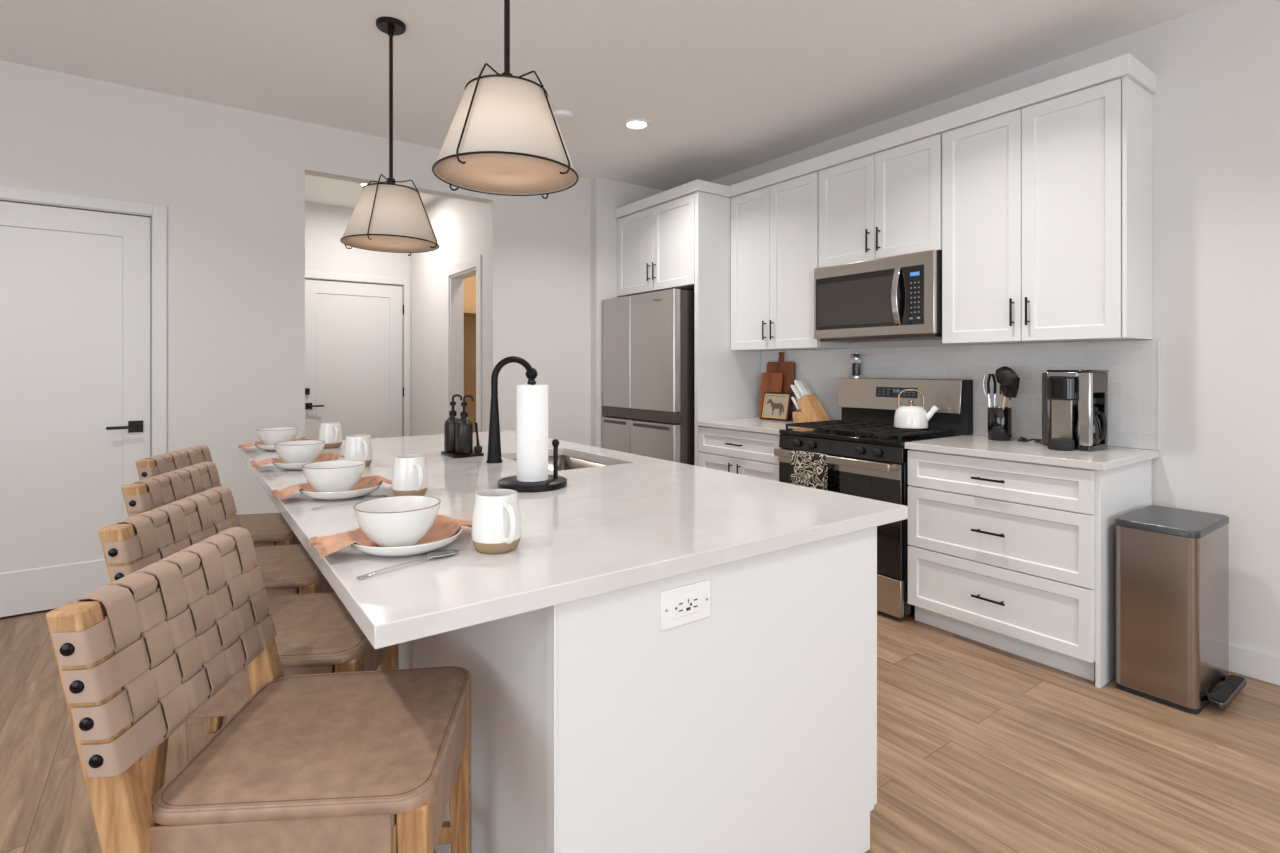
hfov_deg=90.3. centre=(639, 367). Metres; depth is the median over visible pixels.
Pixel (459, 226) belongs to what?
wall
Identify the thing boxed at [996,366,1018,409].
utensil
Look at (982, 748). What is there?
floor
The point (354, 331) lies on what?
door
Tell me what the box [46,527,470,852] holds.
bar stool
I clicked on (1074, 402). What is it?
coffee maker
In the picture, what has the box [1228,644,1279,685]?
baseboard
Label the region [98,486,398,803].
bar stool
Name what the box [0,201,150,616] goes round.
door
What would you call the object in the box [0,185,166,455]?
trim
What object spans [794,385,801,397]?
kitchen knife
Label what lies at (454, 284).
trim
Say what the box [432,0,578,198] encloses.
pendant lamp
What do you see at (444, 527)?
cloth napkin
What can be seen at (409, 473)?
mug
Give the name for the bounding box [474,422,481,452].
dish brush
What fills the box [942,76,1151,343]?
upper cabinet
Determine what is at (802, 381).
kitchen knife
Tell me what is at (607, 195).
wall
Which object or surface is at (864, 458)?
gas range
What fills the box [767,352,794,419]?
cutting board
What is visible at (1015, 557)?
base cabinet
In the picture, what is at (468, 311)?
closet shelf
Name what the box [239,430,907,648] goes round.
island countertop
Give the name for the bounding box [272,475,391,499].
cloth napkin
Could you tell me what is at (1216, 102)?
wall
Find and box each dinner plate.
[255,444,275,450]
[272,457,337,469]
[299,482,381,499]
[351,526,461,555]
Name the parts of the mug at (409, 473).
handle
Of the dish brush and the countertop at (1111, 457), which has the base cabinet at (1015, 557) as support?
the countertop at (1111, 457)
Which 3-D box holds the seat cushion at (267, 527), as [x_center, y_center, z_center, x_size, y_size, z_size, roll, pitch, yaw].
[-1.597,0.655,2.628,0.416,0.030,0.432,0,0,-11]
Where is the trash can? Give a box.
[1115,505,1246,713]
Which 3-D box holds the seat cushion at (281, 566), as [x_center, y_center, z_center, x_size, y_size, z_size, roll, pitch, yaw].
[-1.236,0.655,2.124,0.416,0.030,0.432,0,0,-10]
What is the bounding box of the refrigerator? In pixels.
[602,289,694,465]
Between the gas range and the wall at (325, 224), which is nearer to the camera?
the gas range
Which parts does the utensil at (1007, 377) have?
handle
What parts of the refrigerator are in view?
door, drawer, drawer, door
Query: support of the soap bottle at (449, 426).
on the soap tray
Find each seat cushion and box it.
[152,667,470,824]
[201,593,369,668]
[238,513,295,542]
[254,545,323,588]
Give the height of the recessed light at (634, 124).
0.008 m
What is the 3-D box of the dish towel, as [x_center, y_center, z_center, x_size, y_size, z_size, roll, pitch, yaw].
[0.959,0.595,3.635,0.045,0.230,0.235,0,0,-36]
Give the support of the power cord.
on the countertop at (1111, 457)
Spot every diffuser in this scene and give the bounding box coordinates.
[342,235,436,251]
[435,153,575,193]
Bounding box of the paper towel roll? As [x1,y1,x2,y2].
[517,385,547,481]
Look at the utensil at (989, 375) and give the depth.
3.35 m
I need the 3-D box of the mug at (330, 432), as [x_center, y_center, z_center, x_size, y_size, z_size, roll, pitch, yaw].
[-1.492,0.324,3.067,0.103,0.119,0.125,0,0,-12]
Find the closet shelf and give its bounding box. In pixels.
[464,307,475,316]
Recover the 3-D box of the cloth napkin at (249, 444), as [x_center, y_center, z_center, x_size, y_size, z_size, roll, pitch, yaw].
[-1.714,0.353,3.043,0.353,0.040,0.175,0,0,-36]
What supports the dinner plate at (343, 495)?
on the island countertop at (633, 520)
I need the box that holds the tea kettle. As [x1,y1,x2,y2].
[894,389,938,428]
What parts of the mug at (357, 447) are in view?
handle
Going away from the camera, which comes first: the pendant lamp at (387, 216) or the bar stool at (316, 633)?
the bar stool at (316, 633)
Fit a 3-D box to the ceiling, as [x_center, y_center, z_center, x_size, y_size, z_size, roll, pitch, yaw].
[-0.783,-1.632,1.426,7.140,0.100,10.770,0,0,-36]
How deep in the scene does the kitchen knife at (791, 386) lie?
4.37 m
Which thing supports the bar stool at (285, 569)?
on the floor
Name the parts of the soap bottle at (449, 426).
pump spout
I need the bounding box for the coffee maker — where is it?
[1042,370,1108,450]
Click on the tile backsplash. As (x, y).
(1132, 365)
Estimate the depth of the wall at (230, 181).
3.90 m
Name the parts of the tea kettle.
lid knob, handle, spout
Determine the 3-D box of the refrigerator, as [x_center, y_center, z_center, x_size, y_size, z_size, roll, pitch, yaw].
[0.267,0.366,5.115,0.778,1.857,0.950,0,0,-36]
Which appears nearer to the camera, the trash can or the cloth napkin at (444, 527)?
the cloth napkin at (444, 527)
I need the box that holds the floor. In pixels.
[0,608,1279,852]
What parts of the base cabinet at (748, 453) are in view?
door, drawer, door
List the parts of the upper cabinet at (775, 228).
door, handle, handle, door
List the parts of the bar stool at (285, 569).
leg, rail, leg, leg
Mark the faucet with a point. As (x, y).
(494, 441)
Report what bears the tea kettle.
on the gas range
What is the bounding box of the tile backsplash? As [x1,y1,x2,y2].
[761,340,1157,449]
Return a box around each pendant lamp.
[340,17,438,255]
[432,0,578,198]
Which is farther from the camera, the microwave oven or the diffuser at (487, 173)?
the microwave oven
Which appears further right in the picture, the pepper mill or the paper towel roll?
the pepper mill
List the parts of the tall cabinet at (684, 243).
door, handle, crown, door, panel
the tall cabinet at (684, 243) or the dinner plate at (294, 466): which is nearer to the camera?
the dinner plate at (294, 466)
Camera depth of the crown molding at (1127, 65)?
3.27 m
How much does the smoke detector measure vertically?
0.030 m
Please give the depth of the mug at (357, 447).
2.45 m
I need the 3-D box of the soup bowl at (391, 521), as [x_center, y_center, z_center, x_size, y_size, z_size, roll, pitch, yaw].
[-0.509,0.326,1.341,0.172,0.083,0.172,0,0,-36]
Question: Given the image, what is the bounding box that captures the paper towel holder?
[498,381,566,491]
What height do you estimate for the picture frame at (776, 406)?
0.204 m
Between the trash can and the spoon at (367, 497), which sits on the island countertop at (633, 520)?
the spoon at (367, 497)
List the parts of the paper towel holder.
tension arm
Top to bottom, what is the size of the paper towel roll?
0.307 m
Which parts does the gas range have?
control knob, control knob, door handle, door trim, oven door, control panel, control knob, control knob, burner, storage drawer, backguard frame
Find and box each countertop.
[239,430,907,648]
[697,417,801,434]
[905,434,1159,470]
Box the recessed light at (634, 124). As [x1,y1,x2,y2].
[623,119,649,129]
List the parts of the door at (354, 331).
handle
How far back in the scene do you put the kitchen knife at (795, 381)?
4.35 m
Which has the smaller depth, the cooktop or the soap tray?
the soap tray
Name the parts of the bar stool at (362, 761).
leg, rail, leg, seat rail, leg, leg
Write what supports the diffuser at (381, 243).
attached to the pendant lamp at (387, 216)
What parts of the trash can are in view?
lid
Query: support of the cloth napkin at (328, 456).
on the island countertop at (633, 520)
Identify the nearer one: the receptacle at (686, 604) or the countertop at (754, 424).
the receptacle at (686, 604)
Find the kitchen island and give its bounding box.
[376,455,876,852]
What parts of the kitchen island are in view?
panel, corner trim, panel, door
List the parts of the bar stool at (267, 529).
leg, leg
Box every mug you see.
[319,422,341,447]
[344,435,371,466]
[392,454,427,495]
[471,489,520,553]
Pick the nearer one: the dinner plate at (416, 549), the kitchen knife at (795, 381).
the dinner plate at (416, 549)
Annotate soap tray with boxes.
[441,450,483,457]
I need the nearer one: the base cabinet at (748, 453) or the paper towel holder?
the paper towel holder
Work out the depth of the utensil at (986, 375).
3.40 m
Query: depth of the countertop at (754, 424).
4.34 m
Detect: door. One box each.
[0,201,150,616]
[305,279,403,439]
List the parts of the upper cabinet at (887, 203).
door, handle, handle, door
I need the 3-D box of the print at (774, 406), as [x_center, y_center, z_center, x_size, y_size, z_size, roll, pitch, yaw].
[0.986,0.278,4.613,0.042,0.167,0.219,0,0,-36]
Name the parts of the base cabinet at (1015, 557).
handle, handle, handle, drawer, drawer, drawer, panel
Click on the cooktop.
(808, 434)
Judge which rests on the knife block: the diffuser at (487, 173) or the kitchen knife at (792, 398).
the kitchen knife at (792, 398)
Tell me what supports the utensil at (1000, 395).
in the utensil crock
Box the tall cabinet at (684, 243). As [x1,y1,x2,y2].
[615,179,760,465]
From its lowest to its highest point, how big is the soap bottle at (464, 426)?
0.254 m
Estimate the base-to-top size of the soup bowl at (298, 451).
0.083 m
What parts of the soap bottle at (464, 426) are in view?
pump spout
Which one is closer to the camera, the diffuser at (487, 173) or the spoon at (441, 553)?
the spoon at (441, 553)
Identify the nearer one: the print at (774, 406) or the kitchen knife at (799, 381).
the kitchen knife at (799, 381)
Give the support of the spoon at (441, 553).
on the island countertop at (633, 520)
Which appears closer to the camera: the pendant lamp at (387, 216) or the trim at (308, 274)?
the pendant lamp at (387, 216)
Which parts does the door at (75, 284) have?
handle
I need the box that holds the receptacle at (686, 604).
[673,591,701,618]
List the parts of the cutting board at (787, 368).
board handle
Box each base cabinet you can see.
[698,426,779,480]
[908,449,1151,687]
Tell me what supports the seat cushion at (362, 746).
on the bar stool at (362, 761)
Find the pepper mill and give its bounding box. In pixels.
[851,351,860,377]
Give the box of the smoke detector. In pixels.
[553,110,572,121]
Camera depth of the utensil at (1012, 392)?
3.32 m
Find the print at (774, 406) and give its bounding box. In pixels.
[763,395,787,417]
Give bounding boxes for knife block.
[792,394,829,422]
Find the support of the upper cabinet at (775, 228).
attached to the wall at (1216, 102)
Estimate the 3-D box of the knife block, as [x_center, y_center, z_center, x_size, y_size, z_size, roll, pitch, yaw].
[1.167,0.279,4.319,0.110,0.196,0.253,0,0,-36]
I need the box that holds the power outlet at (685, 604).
[660,579,710,630]
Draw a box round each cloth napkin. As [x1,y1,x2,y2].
[238,436,312,449]
[250,452,343,467]
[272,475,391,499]
[309,514,471,557]
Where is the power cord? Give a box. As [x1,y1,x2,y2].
[1017,437,1041,443]
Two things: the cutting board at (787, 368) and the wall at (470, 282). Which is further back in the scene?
the wall at (470, 282)
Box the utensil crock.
[988,407,1011,440]
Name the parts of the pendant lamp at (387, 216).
wire arm, wire arm, lamp shade, rod, wire arm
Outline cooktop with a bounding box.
[779,425,960,446]
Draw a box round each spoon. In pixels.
[311,495,387,508]
[356,549,458,578]
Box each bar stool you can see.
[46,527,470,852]
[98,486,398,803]
[121,461,334,732]
[135,445,301,546]
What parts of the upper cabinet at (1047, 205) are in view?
door, handle, handle, door, panel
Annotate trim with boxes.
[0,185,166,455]
[305,271,410,436]
[445,255,481,431]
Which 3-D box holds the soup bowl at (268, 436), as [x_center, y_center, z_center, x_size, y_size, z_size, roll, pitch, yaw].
[-1.701,0.326,2.990,0.172,0.083,0.172,0,0,-36]
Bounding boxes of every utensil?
[983,375,991,406]
[987,374,996,407]
[995,367,1001,407]
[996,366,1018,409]
[1002,378,1019,407]
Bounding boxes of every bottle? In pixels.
[444,394,461,451]
[455,395,473,453]
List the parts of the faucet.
spout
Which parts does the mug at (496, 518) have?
handle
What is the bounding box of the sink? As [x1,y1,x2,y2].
[515,456,607,470]
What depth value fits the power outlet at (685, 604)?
1.33 m
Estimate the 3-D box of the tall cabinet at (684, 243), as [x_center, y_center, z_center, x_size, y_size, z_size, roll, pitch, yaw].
[0.365,-0.022,5.143,0.685,2.640,1.056,0,0,-36]
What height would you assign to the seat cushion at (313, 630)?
0.030 m
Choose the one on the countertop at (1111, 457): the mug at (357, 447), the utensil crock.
the utensil crock
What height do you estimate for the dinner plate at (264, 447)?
0.032 m
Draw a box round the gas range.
[774,378,972,617]
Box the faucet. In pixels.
[486,356,537,462]
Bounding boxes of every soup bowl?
[257,427,297,444]
[274,440,324,463]
[302,460,365,491]
[353,495,440,546]
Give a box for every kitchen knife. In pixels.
[790,385,800,400]
[791,397,801,411]
[794,380,804,396]
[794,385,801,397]
[798,380,807,394]
[801,380,811,394]
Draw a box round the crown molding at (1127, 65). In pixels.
[729,53,1156,197]
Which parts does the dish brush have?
handle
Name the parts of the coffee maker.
water tank, head trim, carafe lid, panel, carafe handle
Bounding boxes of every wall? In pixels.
[0,60,590,514]
[305,201,410,285]
[411,196,486,435]
[464,275,475,431]
[591,177,675,447]
[677,0,1279,656]
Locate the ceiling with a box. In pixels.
[0,0,1225,207]
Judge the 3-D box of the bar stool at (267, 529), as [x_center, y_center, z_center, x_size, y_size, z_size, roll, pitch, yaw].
[-1.647,0.817,2.618,0.518,0.962,0.489,0,0,-11]
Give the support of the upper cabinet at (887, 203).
attached to the wall at (1216, 102)
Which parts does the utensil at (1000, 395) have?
handle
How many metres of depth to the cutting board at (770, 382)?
4.74 m
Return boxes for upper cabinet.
[731,172,849,350]
[819,134,941,267]
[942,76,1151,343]
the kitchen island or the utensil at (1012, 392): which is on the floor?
the kitchen island
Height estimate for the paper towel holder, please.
0.343 m
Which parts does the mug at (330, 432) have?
handle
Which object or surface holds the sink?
in the island countertop at (633, 520)
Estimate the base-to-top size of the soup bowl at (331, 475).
0.083 m
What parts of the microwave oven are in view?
door handle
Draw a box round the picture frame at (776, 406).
[760,392,791,421]
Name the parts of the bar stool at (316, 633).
leg, rail, leg, leg, leg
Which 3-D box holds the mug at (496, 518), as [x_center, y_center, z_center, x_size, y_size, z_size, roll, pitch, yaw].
[-0.304,0.324,1.342,0.103,0.119,0.125,0,0,-4]
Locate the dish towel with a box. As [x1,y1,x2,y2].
[791,450,827,490]
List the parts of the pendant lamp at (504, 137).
wire arm, lamp shade, rod, wire arm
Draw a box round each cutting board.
[759,372,782,417]
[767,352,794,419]
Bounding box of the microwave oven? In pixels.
[814,250,941,342]

